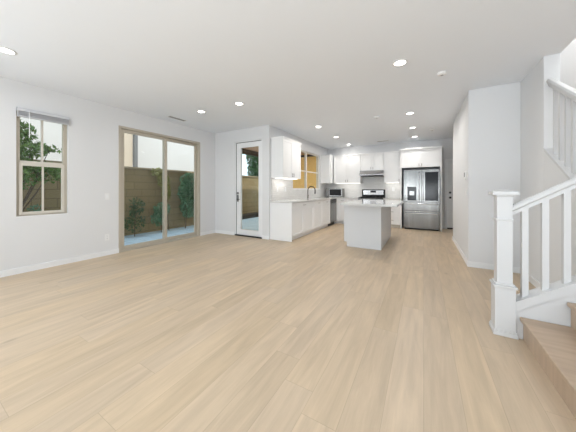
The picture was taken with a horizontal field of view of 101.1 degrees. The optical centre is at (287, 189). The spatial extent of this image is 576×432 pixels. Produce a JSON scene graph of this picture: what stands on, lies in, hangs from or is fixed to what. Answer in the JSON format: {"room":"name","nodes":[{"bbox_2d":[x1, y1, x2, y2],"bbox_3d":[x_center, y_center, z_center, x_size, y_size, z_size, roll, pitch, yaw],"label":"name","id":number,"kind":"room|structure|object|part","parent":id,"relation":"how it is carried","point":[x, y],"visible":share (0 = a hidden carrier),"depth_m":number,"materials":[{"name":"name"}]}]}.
{"room":"empty living room","nodes":[
{"label":"empty living room","id":0,"kind":"room"},
{"bbox_2d":[0,76,214,270],"bbox_3d":[-3.982,-1.447,3.249,0.140,5.500,7.960,0,0,30],"label":"wall","id":1,"kind":"structure","parent":0,"point":[93,127],"depth_m":3.95,"materials":[{"name":"paint"}]},
{"bbox_2d":[16,110,67,217],"bbox_3d":[-3.754,-0.380,3.623,0.114,1.565,0.565,0,0,30],"label":"window","id":2,"kind":"structure","parent":1,"relation":"in","point":[19,163],"depth_m":3.61,"materials":[{"name":"beige plastic"}]},
{"bbox_3d":[-3.778,-0.747,3.637,0.048,0.740,0.475,0,0,30],"label":"sash","id":3,"kind":"part","parent":2,"relation":"part of","materials":[{"name":"beige plastic"}]},
{"bbox_3d":[-3.750,-0.011,3.621,0.032,0.757,0.495,0,0,30],"label":"sash","id":4,"kind":"part","parent":2,"relation":"part of","materials":[{"name":"beige plastic"}]},
{"bbox_3d":[-3.725,0.397,3.607,0.049,0.012,0.565,0,0,30],"label":"sill","id":5,"kind":"part","parent":2,"relation":"part of","materials":[{"name":"white paint"}]},
{"bbox_2d":[16,107,69,137],"bbox_3d":[-3.674,-0.950,3.577,0.066,0.416,0.563,0,0,30],"label":"window blind","id":6,"kind":"object","parent":2,"relation":"attached to","point":[21,112],"visible":1,"depth_m":3.53,"materials":[{"name":"white plastic"}]},
{"bbox_3d":[-3.678,-1.040,3.582,0.048,0.015,0.557,0,0,30],"label":"rail","id":7,"kind":"part","parent":6,"relation":"part of","materials":[{"name":"white plastic"}]},
{"bbox_2d":[0,230,214,277],"bbox_3d":[-3.915,1.160,3.211,0.013,0.085,7.680,0,0,30],"label":"baseboard","id":8,"kind":"structure","parent":1,"relation":"attached to","point":[25,269],"depth_m":3.73,"materials":[{"name":"white paint"}]},
{"bbox_2d":[119,125,199,252],"bbox_3d":[-2.780,-0.002,5.315,0.132,2.410,1.880,0,0,30],"label":"door","id":9,"kind":"structure","parent":1,"relation":"in","point":[122,129],"depth_m":5.30,"materials":[{"name":"beige plastic"}]},
{"bbox_3d":[-2.975,0.008,4.941,0.040,2.330,0.944,0,0,30],"label":"sliding panel","id":10,"kind":"part","parent":9,"relation":"part of","materials":[{"name":"clear glass"}]},
{"bbox_3d":[-2.589,0.008,5.715,0.035,2.330,0.904,0,0,30],"label":"fixed panel","id":11,"kind":"part","parent":9,"relation":"part of","materials":[{"name":"clear glass"}]},
{"bbox_2d":[215,126,263,234],"bbox_3d":[-1.257,-1.447,6.194,1.660,5.500,0.140,0,0,30],"label":"wall","id":12,"kind":"structure","parent":0,"point":[224,141],"depth_m":6.32,"materials":[{"name":"paint"}]},
{"bbox_2d":[215,230,268,239],"bbox_3d":[-1.234,1.160,6.093,1.800,0.085,0.013,0,0,30],"label":"baseboard","id":13,"kind":"structure","parent":12,"relation":"attached to","point":[216,231],"depth_m":6.27,"materials":[{"name":"white paint"}]},
{"bbox_2d":[235,139,261,238],"bbox_3d":[-0.979,-0.012,6.016,0.880,2.430,0.174,0,0,30],"label":"door","id":14,"kind":"structure","parent":12,"relation":"in","point":[239,231],"depth_m":6.12,"materials":[{"name":"white paint"}]},
{"bbox_2d":[0,223,575,431],"bbox_3d":[0.255,1.253,3.110,7.350,0.100,11.650,0,0,30],"label":"floor","id":15,"kind":"structure","parent":0,"point":[214,332],"depth_m":1.85,"materials":[{"name":"brown wood"}]},
{"bbox_2d":[270,201,313,241],"bbox_3d":[0.155,0.760,6.077,0.624,0.885,1.270,0,0,30],"label":"base cabinet","id":16,"kind":"object","parent":15,"relation":"on","point":[289,222],"visible":1,"depth_m":5.60,"materials":[{"name":"white paint"}]},
{"bbox_3d":[-0.169,0.760,5.542,0.594,0.885,0.020,0,0,30],"label":"panel","id":17,"kind":"part","parent":16,"relation":"part of","materials":[{"name":"white paint"}]},
{"bbox_3d":[0.240,0.783,5.680,0.019,0.625,0.620,0,0,30],"label":"door","id":18,"kind":"part","parent":16,"relation":"part of","materials":[{"name":"white paint"}]},
{"bbox_3d":[0.395,0.395,5.951,0.019,0.140,1.245,0,0,30],"label":"drawer","id":19,"kind":"part","parent":16,"relation":"part of","materials":[{"name":"white paint"}]},
{"bbox_3d":[0.550,0.783,6.222,0.019,0.625,0.620,0,0,30],"label":"door","id":20,"kind":"part","parent":16,"relation":"part of","materials":[{"name":"white paint"}]},
{"bbox_2d":[311,199,329,232],"bbox_3d":[0.802,0.760,7.193,0.611,0.885,1.300,0,0,30],"label":"base cabinet","id":21,"kind":"object","parent":15,"relation":"on","point":[321,207],"visible":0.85,"depth_m":7.00,"materials":[{"name":"white paint"}]},
{"bbox_3d":[0.870,0.710,6.780,0.019,0.770,0.645,0,0,30],"label":"door","id":22,"kind":"part","parent":21,"relation":"part of","materials":[{"name":"white paint"}]},
{"bbox_3d":[1.193,0.710,7.344,0.019,0.770,0.645,0,0,30],"label":"door","id":23,"kind":"part","parent":21,"relation":"part of","materials":[{"name":"white paint"}]},
{"bbox_2d":[328,199,336,225],"bbox_3d":[1.290,0.762,8.023,0.601,0.881,0.595,0,0,30],"label":"dishwasher","id":24,"kind":"object","parent":15,"relation":"on","point":[333,205],"visible":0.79,"depth_m":7.87,"materials":[{"name":"silver metal"}]},
{"bbox_3d":[1.510,0.770,7.896,0.030,0.625,0.595,0,0,30],"label":"door","id":25,"kind":"part","parent":24,"relation":"part of","materials":[{"name":"silver metal"}]},
{"bbox_2d":[334,198,357,223],"bbox_3d":[1.903,0.760,8.442,1.281,0.885,0.731,0,0,30],"label":"base cabinet","id":26,"kind":"object","parent":15,"relation":"on","point":[340,208],"visible":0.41,"depth_m":8.21,"materials":[{"name":"white paint"}]},
{"bbox_2d":[270,197,357,202],"bbox_3d":[1.103,0.300,7.054,1.299,0.035,3.938,0,0,30],"label":"countertop","id":27,"kind":"structure","parent":26,"relation":"on","point":[316,198],"depth_m":6.50,"materials":[{"name":"stone"}]},
{"bbox_2d":[326,189,344,196],"bbox_3d":[1.737,0.130,8.685,0.580,0.305,0.362,0,0,30],"label":"microwave","id":28,"kind":"object","parent":27,"relation":"on","point":[329,192],"visible":0.98,"depth_m":8.53,"materials":[{"name":"silver metal"}]},
{"bbox_3d":[1.883,0.783,8.165,0.345,0.625,0.019,0,0,30],"label":"door","id":29,"kind":"part","parent":26,"relation":"part of","materials":[{"name":"white paint"}]},
{"bbox_3d":[1.883,0.395,8.165,0.345,0.140,0.019,0,0,30],"label":"drawer","id":30,"kind":"part","parent":26,"relation":"part of","materials":[{"name":"white paint"}]},
{"bbox_2d":[344,205,390,249],"bbox_3d":[1.903,0.760,5.564,0.780,0.885,1.653,0,0,30],"label":"kitchen island","id":31,"kind":"object","parent":15,"relation":"on","point":[367,227],"visible":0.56,"depth_m":4.85,"materials":[{"name":"paint"}]},
{"bbox_2d":[340,199,404,206],"bbox_3d":[1.997,0.297,5.356,1.040,0.040,2.080,0,0,30],"label":"island countertop","id":32,"kind":"structure","parent":31,"relation":"on","point":[364,202],"depth_m":4.68,"materials":[{"name":"stone"}]},
{"bbox_3d":[2.238,0.760,5.377,0.008,0.885,1.643,0,0,30],"label":"panel","id":33,"kind":"part","parent":31,"relation":"part of","materials":[{"name":"paint"}]},
{"bbox_2d":[358,189,385,199],"bbox_3d":[2.809,0.565,7.930,0.768,1.115,0.686,0,0,30],"label":"range","id":34,"kind":"object","parent":15,"relation":"on","point":[375,194],"visible":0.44,"depth_m":8.06,"materials":[{"name":"silver metal"}]},
{"bbox_3d":[2.928,0.115,8.137,0.660,0.155,0.008,0,0,30],"label":"backguard panel","id":35,"kind":"part","parent":34,"relation":"part of","materials":[{"name":"metal"}]},
{"bbox_2d":[384,199,399,227],"bbox_3d":[3.381,0.760,7.638,0.483,0.885,0.656,0,0,30],"label":"base cabinet","id":36,"kind":"object","parent":15,"relation":"on","point":[395,211],"visible":0.41,"depth_m":7.34,"materials":[{"name":"white paint"}]},
{"bbox_3d":[3.238,0.700,7.388,0.478,0.260,0.019,0,0,30],"label":"drawer","id":37,"kind":"part","parent":36,"relation":"part of","materials":[{"name":"white paint"}]},
{"bbox_3d":[3.238,0.965,7.388,0.478,0.260,0.019,0,0,30],"label":"drawer","id":38,"kind":"part","parent":36,"relation":"part of","materials":[{"name":"white paint"}]},
{"bbox_2d":[399,146,442,231],"bbox_3d":[4.057,-0.012,7.252,1.130,2.430,0.680,0,0,30],"label":"tall cabinet","id":39,"kind":"object","parent":15,"relation":"on","point":[421,157],"visible":0.96,"depth_m":7.00,"materials":[{"name":"white paint"}]},
{"bbox_3d":[3.615,0.010,7.522,0.035,2.385,0.649,0,0,30],"label":"panel","id":40,"kind":"part","parent":39,"relation":"part of","materials":[{"name":"white paint"}]},
{"bbox_3d":[3.692,-0.915,7.117,0.495,0.530,0.019,0,0,30],"label":"door","id":41,"kind":"part","parent":39,"relation":"part of","materials":[{"name":"white paint"}]},
{"bbox_3d":[4.057,-1.205,7.252,1.130,0.045,0.679,0,0,30],"label":"crown moulding","id":42,"kind":"part","parent":39,"relation":"part of","materials":[{"name":"white paint"}]},
{"bbox_3d":[4.125,-0.915,6.869,0.495,0.530,0.019,0,0,30],"label":"door","id":43,"kind":"part","parent":39,"relation":"part of","materials":[{"name":"white paint"}]},
{"bbox_3d":[4.514,0.010,7.008,0.035,2.385,0.649,0,0,30],"label":"panel","id":44,"kind":"part","parent":39,"relation":"part of","materials":[{"name":"white paint"}]},
{"bbox_2d":[404,169,439,230],"bbox_3d":[4.046,0.315,7.193,0.920,1.775,0.734,0,0,30],"label":"refrigerator","id":45,"kind":"object","parent":15,"relation":"on","point":[421,187],"visible":0.96,"depth_m":6.91,"materials":[{"name":"silver metal"}]},
{"bbox_3d":[3.714,-0.102,7.075,0.462,0.940,0.070,0,0,30],"label":"door","id":46,"kind":"part","parent":45,"relation":"part of","materials":[{"name":"silver metal"}]},
{"bbox_3d":[3.881,0.428,6.904,0.847,0.027,0.067,0,0,30],"label":"handle","id":47,"kind":"part","parent":45,"relation":"part of","materials":[{"name":"metal"}]},
{"bbox_3d":[3.881,0.703,6.904,0.847,0.027,0.067,0,0,30],"label":"handle","id":48,"kind":"part","parent":45,"relation":"part of","materials":[{"name":"metal"}]},
{"bbox_3d":[3.913,0.501,6.961,0.920,0.253,0.070,0,0,30],"label":"drawer","id":49,"kind":"part","parent":45,"relation":"part of","materials":[{"name":"silver metal"}]},
{"bbox_3d":[3.913,0.891,6.961,0.920,0.513,0.070,0,0,30],"label":"freezer drawer","id":50,"kind":"part","parent":45,"relation":"part of","materials":[{"name":"silver metal"}]},
{"bbox_3d":[4.116,-0.102,6.844,0.452,0.940,0.070,0,0,30],"label":"door","id":51,"kind":"part","parent":45,"relation":"part of","materials":[{"name":"silver metal"}]},
{"bbox_3d":[4.125,-0.082,6.797,0.330,0.830,0.004,0,0,30],"label":"glass panel","id":52,"kind":"part","parent":45,"relation":"part of","materials":[{"name":"black glass"}]},
{"bbox_2d":[488,78,575,418],"bbox_3d":[3.176,-0.237,2.681,1.851,2.880,4.910,0,0,30],"label":"staircase","id":53,"kind":"structure","parent":15,"relation":"on","point":[544,316],"depth_m":1.91,"materials":[{"name":"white wood"}]},
{"bbox_3d":[1.811,0.625,1.994,0.132,1.155,0.132,0,0,30],"label":"newel post","id":54,"kind":"part","parent":53,"relation":"part of","materials":[{"name":"white paint"}]},
{"bbox_3d":[1.811,1.178,1.994,0.156,0.050,0.156,0,0,30],"label":"moulding","id":55,"kind":"part","parent":53,"relation":"part of","materials":[{"name":"white paint"}]},
{"bbox_3d":[2.106,-0.007,1.824,0.582,0.449,0.068,0,0,30],"label":"handrail","id":56,"kind":"part","parent":53,"relation":"part of","materials":[{"name":"white paint"}]},
{"bbox_3d":[2.111,0.761,1.822,0.557,0.441,0.124,0,0,30],"label":"shoe rail","id":57,"kind":"part","parent":53,"relation":"part of","materials":[{"name":"white paint"}]},
{"bbox_3d":[2.716,-0.850,2.203,0.068,0.837,1.173,0,0,30],"label":"handrail","id":58,"kind":"part","parent":53,"relation":"part of","materials":[{"name":"white paint"}]},
{"bbox_2d":[0,0,575,148],"bbox_3d":[0.255,-1.662,3.110,7.350,0.250,11.650,0,0,30],"label":"ceiling","id":59,"kind":"structure","parent":0,"point":[295,67],"depth_m":2.72,"materials":[{"name":"paint"}]},
{"bbox_2d":[0,46,17,54],"bbox_3d":[-3.122,-1.532,2.618,0.174,0.008,0.174,0,0,30],"label":"recessed light","id":60,"kind":"object","parent":59,"relation":"in","point":[5,50],"visible":1,"depth_m":2.63,"materials":[{"name":"white plastic"}]},
{"bbox_2d":[166,116,186,121],"bbox_3d":[-2.409,-1.533,5.149,0.130,0.006,0.420,0,0,30],"label":"ceiling vent","id":61,"kind":"object","parent":59,"relation":"in","point":[173,117],"visible":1,"depth_m":5.13,"materials":[{"name":"white plastic"}]},
{"bbox_2d":[392,59,407,66],"bbox_3d":[1.359,-1.532,2.875,0.174,0.008,0.174,0,0,30],"label":"recessed light","id":62,"kind":"object","parent":59,"relation":"in","point":[400,62],"visible":1,"depth_m":2.87,"materials":[{"name":"white plastic"}]},
{"bbox_2d":[437,71,446,75],"bbox_3d":[2.031,-1.518,3.123,0.110,0.036,0.110,0,0,30],"label":"smoke detector","id":63,"kind":"object","parent":59,"relation":"attached to","point":[441,73],"visible":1,"depth_m":3.10,"materials":[{"name":"white plastic"}]},
{"bbox_2d":[264,125,327,238],"bbox_3d":[0.511,-1.447,7.469,0.140,5.500,4.110,0,0,30],"label":"wall","id":64,"kind":"structure","parent":0,"point":[270,131],"depth_m":5.72,"materials":[{"name":"paint"}]},
{"bbox_2d":[271,136,301,179],"bbox_3d":[-0.015,-0.751,6.042,0.364,0.982,0.970,0,0,30],"label":"upper cabinet","id":65,"kind":"object","parent":64,"relation":"attached to","point":[285,152],"visible":1,"depth_m":5.73,"materials":[{"name":"white paint"}]},
{"bbox_3d":[-0.020,-1.220,6.045,0.353,0.045,0.970,0,0,30],"label":"crown moulding","id":66,"kind":"part","parent":65,"relation":"part of","materials":[{"name":"white paint"}]},
{"bbox_3d":[-0.008,-0.735,5.770,0.019,0.920,0.460,0,0,30],"label":"door","id":67,"kind":"part","parent":65,"relation":"part of","materials":[{"name":"white paint"}]},
{"bbox_3d":[0.223,-0.735,6.173,0.019,0.920,0.460,0,0,30],"label":"door","id":68,"kind":"part","parent":65,"relation":"part of","materials":[{"name":"white paint"}]},
{"bbox_2d":[293,150,318,188],"bbox_3d":[0.586,-0.597,7.570,0.110,1.200,2.020,0,0,30],"label":"window","id":69,"kind":"structure","parent":64,"relation":"in","point":[305,171],"depth_m":7.57,"materials":[{"name":"beige plastic"}]},
{"bbox_2d":[321,154,333,183],"bbox_3d":[1.499,-0.717,8.696,0.353,1.000,0.720,0,0,30],"label":"upper cabinet","id":70,"kind":"object","parent":64,"relation":"attached to","point":[327,161],"visible":1,"depth_m":8.43,"materials":[{"name":"white paint"}]},
{"bbox_3d":[1.543,-0.695,8.477,0.019,0.950,0.340,0,0,30],"label":"door","id":71,"kind":"part","parent":70,"relation":"part of","materials":[{"name":"white paint"}]},
{"bbox_2d":[271,177,399,200],"bbox_3d":[1.678,-0.172,6.772,2.578,0.908,3.880,0,0,30],"label":"backsplash","id":72,"kind":"structure","parent":64,"relation":"attached to","point":[351,190],"depth_m":7.99,"materials":[{"name":"tile"}]},
{"bbox_2d":[328,138,452,225],"bbox_3d":[4.027,-1.447,7.743,5.690,5.500,0.140,0,0,30],"label":"wall","id":73,"kind":"structure","parent":0,"point":[447,150],"depth_m":7.70,"materials":[{"name":"paint"}]},
{"bbox_2d":[334,154,362,183],"bbox_3d":[2.155,-0.711,8.514,0.955,1.012,0.380,0,0,30],"label":"upper cabinet","id":74,"kind":"object","parent":73,"relation":"attached to","point":[347,168],"visible":0.98,"depth_m":8.36,"materials":[{"name":"white paint"}]},
{"bbox_3d":[1.874,-0.695,8.503,0.472,0.950,0.019,0,0,30],"label":"door","id":75,"kind":"part","parent":74,"relation":"part of","materials":[{"name":"white paint"}]},
{"bbox_3d":[2.158,-1.195,8.519,0.955,0.045,0.369,0,0,30],"label":"crown moulding","id":76,"kind":"part","parent":74,"relation":"part of","materials":[{"name":"white paint"}]},
{"bbox_3d":[2.288,-0.695,8.266,0.472,0.950,0.019,0,0,30],"label":"door","id":77,"kind":"part","parent":74,"relation":"part of","materials":[{"name":"white paint"}]},
{"bbox_2d":[361,152,383,170],"bbox_3d":[2.897,-0.922,8.089,0.745,0.590,0.380,0,0,30],"label":"upper cabinet","id":78,"kind":"object","parent":73,"relation":"attached to","point":[369,161],"visible":0.84,"depth_m":7.94,"materials":[{"name":"white paint"}]},
{"bbox_3d":[2.661,-0.900,8.052,0.367,0.540,0.019,0,0,30],"label":"door","id":79,"kind":"part","parent":78,"relation":"part of","materials":[{"name":"white paint"}]},
{"bbox_2d":[359,170,383,176],"bbox_3d":[2.861,-0.526,8.021,0.760,0.194,0.512,0,0,30],"label":"range hood","id":80,"kind":"object","parent":78,"relation":"attached to","point":[372,173],"visible":0.91,"depth_m":7.84,"materials":[{"name":"metal"}]},
{"bbox_3d":[2.900,-1.195,8.094,0.745,0.045,0.369,0,0,30],"label":"crown moulding","id":81,"kind":"part","parent":78,"relation":"part of","materials":[{"name":"white paint"}]},
{"bbox_3d":[2.984,-0.900,7.867,0.367,0.540,0.019,0,0,30],"label":"door","id":82,"kind":"part","parent":78,"relation":"part of","materials":[{"name":"white paint"}]},
{"bbox_2d":[384,151,399,182],"bbox_3d":[3.435,-0.711,7.781,0.485,1.012,0.380,0,0,30],"label":"upper cabinet","id":83,"kind":"object","parent":73,"relation":"attached to","point":[391,159],"visible":0.84,"depth_m":7.65,"materials":[{"name":"white paint"}]},
{"bbox_2d":[445,159,452,228],"bbox_3d":[5.207,0.148,7.017,0.940,2.110,0.146,0,0,30],"label":"door","id":84,"kind":"structure","parent":73,"relation":"in","point":[448,165],"depth_m":7.18,"materials":[{"name":"white paint"}]},
{"bbox_2d":[453,53,559,281],"bbox_3d":[3.498,-0.167,4.150,0.736,2.740,2.980,0,0,30],"label":"wall","id":85,"kind":"structure","parent":0,"point":[501,133],"depth_m":3.49,"materials":[{"name":"paint"}]},
{"bbox_2d":[452,236,539,287],"bbox_3d":[3.492,1.160,4.153,0.749,0.085,3.006,0,0,30],"label":"baseboard","id":86,"kind":"structure","parent":85,"relation":"attached to","point":[532,280],"depth_m":3.58,"materials":[{"name":"white paint"}]},
{"bbox_2d":[560,38,575,88],"bbox_3d":[3.469,-1.447,1.187,0.140,5.500,11.790,0,0,30],"label":"wall","id":87,"kind":"structure","parent":0,"point":[568,55],"depth_m":4.40,"materials":[{"name":"paint"}]},
{"label":"outside","id":88,"kind":"structure","parent":0,"visible":0},
{"bbox_2d":[124,217,258,245],"bbox_3d":[-0.361,1.383,9.427,50.000,0.240,44.000,0,0,30],"label":"ground","id":89,"kind":"structure","parent":88,"point":[250,223],"depth_m":6.90,"materials":[{"name":"grey concrete"}]},
{"bbox_2d":[27,204,41,210],"bbox_3d":[-5.075,0.779,4.807,0.265,0.968,0.405,0,0,30],"label":"shrub","id":90,"kind":"object","parent":89,"relation":"on","point":[33,206],"visible":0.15,"depth_m":4.78,"materials":[{"name":"green plant"}]},
{"bbox_2d":[20,117,61,210],"bbox_3d":[-4.851,-0.133,4.306,0.628,2.797,1.324,0,0,30],"label":"leafy tree","id":91,"kind":"object","parent":89,"relation":"on","point":[26,154],"visible":0.39,"depth_m":4.38,"materials":[{"name":"green plant"}]},
{"bbox_3d":[-4.832,-0.041,4.336,0.137,2.613,0.726,0,0,30],"label":"stem","id":92,"kind":"part","parent":91,"relation":"part of","materials":[{"name":"green plant"}]},
{"bbox_2d":[20,117,193,171],"bbox_3d":[-8.327,-2.017,3.791,0.980,6.560,16.300,0,0,30],"label":"neighboring house","id":93,"kind":"structure","parent":89,"relation":"on","point":[139,151],"depth_m":8.48,"materials":[{"name":"white paint"}]},
{"bbox_2d":[124,197,145,236],"bbox_3d":[-4.093,0.729,6.312,0.442,1.068,0.571,0,0,30],"label":"shrub","id":94,"kind":"object","parent":89,"relation":"on","point":[134,210],"visible":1,"depth_m":6.32,"materials":[{"name":"green plant"}]},
{"bbox_2d":[23,169,258,235],"bbox_3d":[-4.669,0.353,6.133,0.200,1.820,22.000,0,0,30],"label":"wall","id":95,"kind":"structure","parent":89,"relation":"on","point":[142,184],"depth_m":6.92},
{"bbox_2d":[33,159,258,177],"bbox_3d":[-4.669,-0.588,6.133,0.280,0.060,22.000,0,0,30],"label":"wall cap","id":96,"kind":"object","parent":95,"relation":"on","point":[125,167],"depth_m":6.82,"materials":[{"name":"concrete"}]},
{"bbox_2d":[150,202,170,231],"bbox_3d":[-3.731,0.813,6.957,0.408,0.900,0.600,0,0,30],"label":"shrub","id":97,"kind":"object","parent":89,"relation":"on","point":[158,211],"visible":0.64,"depth_m":6.85,"materials":[{"name":"green plant"}]},
{"bbox_2d":[151,167,170,229],"bbox_3d":[-3.813,0.300,7.141,0.243,1.927,0.668,0,0,30],"label":"climbing vine","id":98,"kind":"object","parent":89,"relation":"on","point":[158,168],"visible":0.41,"depth_m":7.12,"materials":[{"name":"green plant"}]},
{"bbox_2d":[177,172,193,227],"bbox_3d":[-3.227,0.348,7.891,0.416,1.835,0.980,0,0,30],"label":"shrub","id":99,"kind":"object","parent":89,"relation":"on","point":[187,193],"visible":0.81,"depth_m":7.71,"materials":[{"name":"green plant"}]},
{"bbox_2d":[242,212,258,218],"bbox_3d":[-0.758,1.182,12.305,0.449,0.160,7.400,0,0,30],"label":"planter bed","id":100,"kind":"object","parent":89,"relation":"on","point":[254,214],"depth_m":10.38,"materials":[{"name":"soil"}]},
{"bbox_2d":[246,155,258,176],"bbox_3d":[-1.939,-0.767,15.232,1.220,4.061,1.978,0,0,30],"label":"leafy tree","id":101,"kind":"object","parent":89,"relation":"on","point":[253,167],"visible":0.34,"depth_m":14.68,"materials":[{"name":"green plant"}]},
{"bbox_2d":[242,146,315,187],"bbox_3d":[-0.529,-0.182,8.532,2.719,2.890,4.639,0,0,30],"label":"patio cover","id":102,"kind":"object","parent":89,"relation":"on","point":[252,151],"visible":0.07,"depth_m":10.14,"materials":[{"name":"orange wood"}]}
]}

